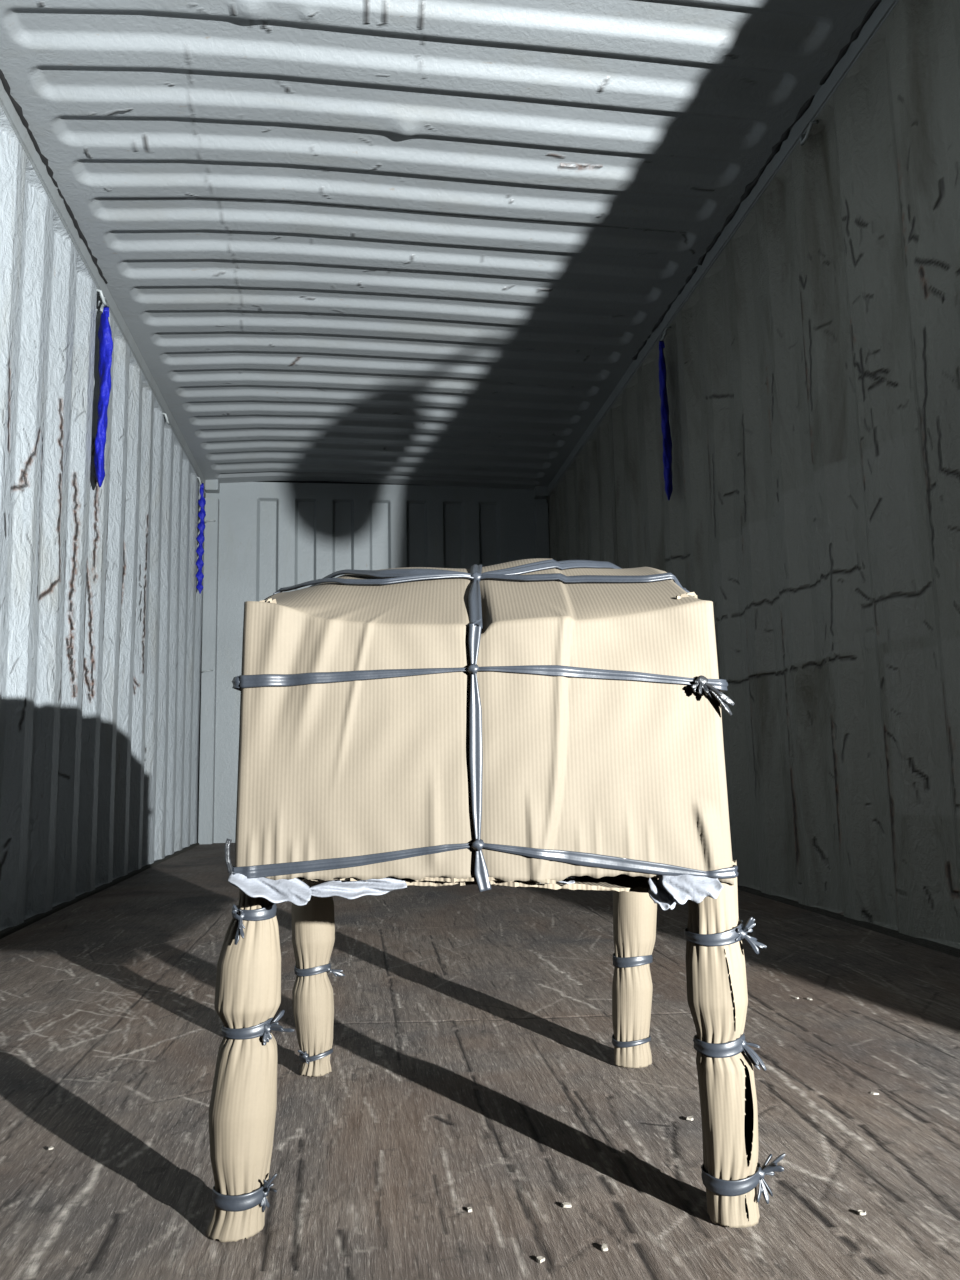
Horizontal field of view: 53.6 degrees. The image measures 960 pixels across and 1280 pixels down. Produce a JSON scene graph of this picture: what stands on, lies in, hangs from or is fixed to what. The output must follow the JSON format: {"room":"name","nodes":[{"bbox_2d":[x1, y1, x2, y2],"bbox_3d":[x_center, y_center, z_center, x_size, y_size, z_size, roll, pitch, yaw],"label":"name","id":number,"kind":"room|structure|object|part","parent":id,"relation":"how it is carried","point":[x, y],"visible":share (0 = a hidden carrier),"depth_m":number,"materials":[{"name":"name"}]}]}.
{"room":"shipping container interior","nodes":[
{"label":"shipping container interior","id":0,"kind":"room"},
{"bbox_2d":[0,105,205,930],"bbox_3d":[-1.485,-0.248,3.525,0.044,2.418,5.605,0,-8,-8],"label":"wall","id":1,"kind":"structure","parent":0,"point":[101,603],"depth_m":3.50,"materials":[{"name":"metal"}]},
{"bbox_2d":[0,842,198,938],"bbox_3d":[-1.444,0.930,3.368,0.030,0.020,5.605,0,-8,-8],"label":"trim","id":2,"kind":"structure","parent":1,"relation":"attached to","point":[5,932],"depth_m":3.46,"materials":[{"name":"grey metal"}]},
{"bbox_2d":[96,288,106,306],"bbox_3d":[-1.485,-1.341,3.735,0.037,0.051,0.072,0,-8,-8],"label":"ring","id":3,"kind":"object","parent":1,"relation":"attached to","point":[101,296],"visible":1,"depth_m":3.71,"materials":[{"name":"paint"}]},
{"bbox_2d":[0,69,205,491],"bbox_3d":[-1.504,-1.412,3.683,0.044,0.068,5.605,0,-8,-8],"label":"trim","id":4,"kind":"structure","parent":1,"relation":"attached to","point":[21,132],"depth_m":3.49,"materials":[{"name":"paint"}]},
{"bbox_2d":[94,306,112,486],"bbox_3d":[-1.468,-0.954,3.702,0.054,0.735,0.096,5,-10,-37],"label":"strap","id":5,"kind":"object","parent":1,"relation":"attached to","point":[104,331],"visible":1,"depth_m":3.68,"materials":[{"name":"blue fabric"}]},
{"bbox_2d":[162,412,169,424],"bbox_3d":[-1.655,-1.165,5.011,0.037,0.051,0.072,0,-8,-8],"label":"ring","id":6,"kind":"object","parent":1,"relation":"attached to","point":[165,414],"visible":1,"depth_m":4.99,"materials":[{"name":"paint"}]},
{"bbox_2d":[205,479,219,492],"bbox_3d":[-1.803,-1.045,6.413,0.086,0.095,0.105,0,-8,-8],"label":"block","id":7,"kind":"structure","parent":1,"relation":"attached to","point":[211,486],"depth_m":6.36,"materials":[{"name":"paint"}]},
{"bbox_3d":[-1.798,-1.015,6.092,0.037,0.051,0.072,0,-8,-8],"label":"ring","id":8,"kind":"object","parent":1,"relation":"attached to","visible":0},
{"bbox_2d":[196,483,205,593],"bbox_3d":[-1.776,-0.649,6.045,0.058,0.722,0.060,0,-8,-8],"label":"strap","id":9,"kind":"object","parent":8,"relation":"hanging from","point":[201,526],"visible":1,"depth_m":6.03,"materials":[{"name":"blue fabric"}]},
{"bbox_2d":[205,482,546,842],"bbox_3d":[-0.671,0.126,6.454,2.350,2.430,0.036,0,-8,-8],"label":"wall","id":10,"kind":"structure","parent":0,"point":[273,536],"depth_m":6.52,"materials":[{"name":"metal"}]},
{"bbox_2d":[198,497,219,843],"bbox_3d":[-1.779,0.184,6.252,0.086,2.285,0.095,0,-8,-8],"label":"corner post","id":11,"kind":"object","parent":10,"relation":"attached to","point":[211,531],"depth_m":6.20,"materials":[{"name":"metal"}]},
{"bbox_2d":[534,503,549,558],"bbox_3d":[0.451,0.180,6.549,0.086,2.285,0.095,0,-8,-8],"label":"trim","id":12,"kind":"structure","parent":10,"relation":"attached to","point":[541,519],"depth_m":6.63,"materials":[{"name":"paint"}]},
{"bbox_2d":[0,0,875,489],"bbox_3d":[-0.329,-1.471,3.848,2.376,0.066,5.605,0,-8,-8],"label":"ceiling","id":13,"kind":"structure","parent":0,"point":[412,242],"depth_m":3.26,"materials":[{"name":"paint"}]},
{"bbox_2d":[0,843,959,1279],"bbox_3d":[-0.277,0.928,3.523,2.423,0.004,5.645,0,-8,-8],"label":"floor","id":14,"kind":"structure","parent":0,"point":[472,1062],"depth_m":1.28,"materials":[{"name":"brown wood"}]},
{"bbox_2d":[206,558,784,1242],"bbox_3d":[0.002,0.248,1.204,0.564,0.711,0.586,-1,-8,-2],"label":"table","id":15,"kind":"object","parent":14,"relation":"on","point":[536,722],"visible":1,"depth_m":0.95,"materials":[{"name":"fabric"}]},
{"bbox_3d":[-0.235,0.407,0.951,0.070,0.338,0.064,0,-8,-8],"label":"wrapped leg","id":16,"kind":"part","parent":15,"relation":"part of","materials":[{"name":"fabric"}]},
{"bbox_3d":[-0.251,0.473,1.429,0.066,0.336,0.062,0,-8,-8],"label":"wrapped leg","id":17,"kind":"part","parent":15,"relation":"part of","materials":[{"name":"fabric"}]},
{"bbox_3d":[0.234,0.481,1.441,0.075,0.304,0.069,0,-8,-8],"label":"wrapped leg","id":18,"kind":"part","parent":15,"relation":"part of","materials":[{"name":"fabric"}]},
{"bbox_3d":[0.241,0.394,0.955,0.066,0.346,0.061,0,-8,-8],"label":"wrapped leg","id":19,"kind":"part","parent":15,"relation":"part of","materials":[{"name":"fabric"}]},
{"bbox_3d":[0.243,0.399,0.955,0.034,0.327,0.028,0,-8,-8],"label":"table leg","id":20,"kind":"part","parent":15,"relation":"part of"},
{"bbox_2d":[536,1256,544,1262],"bbox_3d":[0.055,0.558,0.857,0.009,0.002,0.008,4,-9,-31],"label":"chip","id":21,"kind":"object","parent":14,"relation":"on","point":[540,1259],"visible":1,"depth_m":0.86,"materials":[{"name":"white stone"}]},
{"bbox_2d":[561,1202,571,1207],"bbox_3d":[0.088,0.571,0.962,0.010,0.002,0.009,-8,-10,40],"label":"chip","id":22,"kind":"object","parent":14,"relation":"on","point":[565,1204],"visible":1,"depth_m":0.96,"materials":[{"name":"white stone"}]},
{"bbox_2d":[601,1243,607,1250],"bbox_3d":[0.115,0.559,0.876,0.007,0.002,0.011,-2,-8,9],"label":"chip","id":23,"kind":"object","parent":14,"relation":"on","point":[604,1247],"visible":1,"depth_m":0.87,"materials":[{"name":"white stone"}]},
{"bbox_2d":[857,1210,865,1214],"bbox_3d":[0.375,0.562,0.934,0.008,0.002,0.007,0,-8,-7],"label":"chip","id":24,"kind":"object","parent":14,"relation":"on","point":[860,1212],"visible":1,"depth_m":0.93,"materials":[{"name":"white stone"}]},
{"bbox_2d":[547,0,959,948],"bbox_3d":[0.880,-0.253,3.840,0.044,2.418,5.605,0,-8,-8],"label":"wall","id":25,"kind":"structure","parent":0,"point":[813,369],"depth_m":2.76,"materials":[{"name":"metal"}]},
{"bbox_2d":[534,486,547,498],"bbox_3d":[0.427,-1.049,6.711,0.086,0.095,0.105,0,-8,-8],"label":"trim","id":26,"kind":"structure","parent":25,"relation":"attached to","point":[540,492],"depth_m":6.66,"materials":[{"name":"paint"}]},
{"bbox_2d":[660,326,670,340],"bbox_3d":[0.806,-1.331,4.150,0.037,0.051,0.072,0,-8,-8],"label":"ring","id":27,"kind":"object","parent":25,"relation":"attached to","point":[662,336],"visible":1,"depth_m":4.13,"materials":[{"name":"paint"}]},
{"bbox_2d":[659,341,672,500],"bbox_3d":[0.800,-0.953,4.105,0.040,0.720,0.083,-4,-8,18],"label":"strap","id":28,"kind":"object","parent":27,"relation":"hanging from","point":[665,426],"visible":1,"depth_m":4.08,"materials":[{"name":"blue fabric"}]},
{"bbox_2d":[547,0,898,496],"bbox_3d":[0.852,-1.417,3.997,0.044,0.068,5.605,0,-8,-8],"label":"trim","id":29,"kind":"structure","parent":25,"relation":"attached to","point":[885,7],"depth_m":3.26,"materials":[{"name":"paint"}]},
{"bbox_2d":[800,120,818,144],"bbox_3d":[0.980,-1.511,2.844,0.037,0.051,0.072,0,-8,-8],"label":"ring","id":30,"kind":"object","parent":25,"relation":"attached to","point":[803,138],"visible":1,"depth_m":2.82,"materials":[{"name":"paint"}]},
{"bbox_2d":[737,885,959,957],"bbox_3d":[0.886,0.925,3.679,0.030,0.020,5.605,0,-8,-8],"label":"trim","id":31,"kind":"structure","parent":25,"relation":"attached to","point":[952,951],"depth_m":2.53,"materials":[{"name":"grey metal"}]}
]}

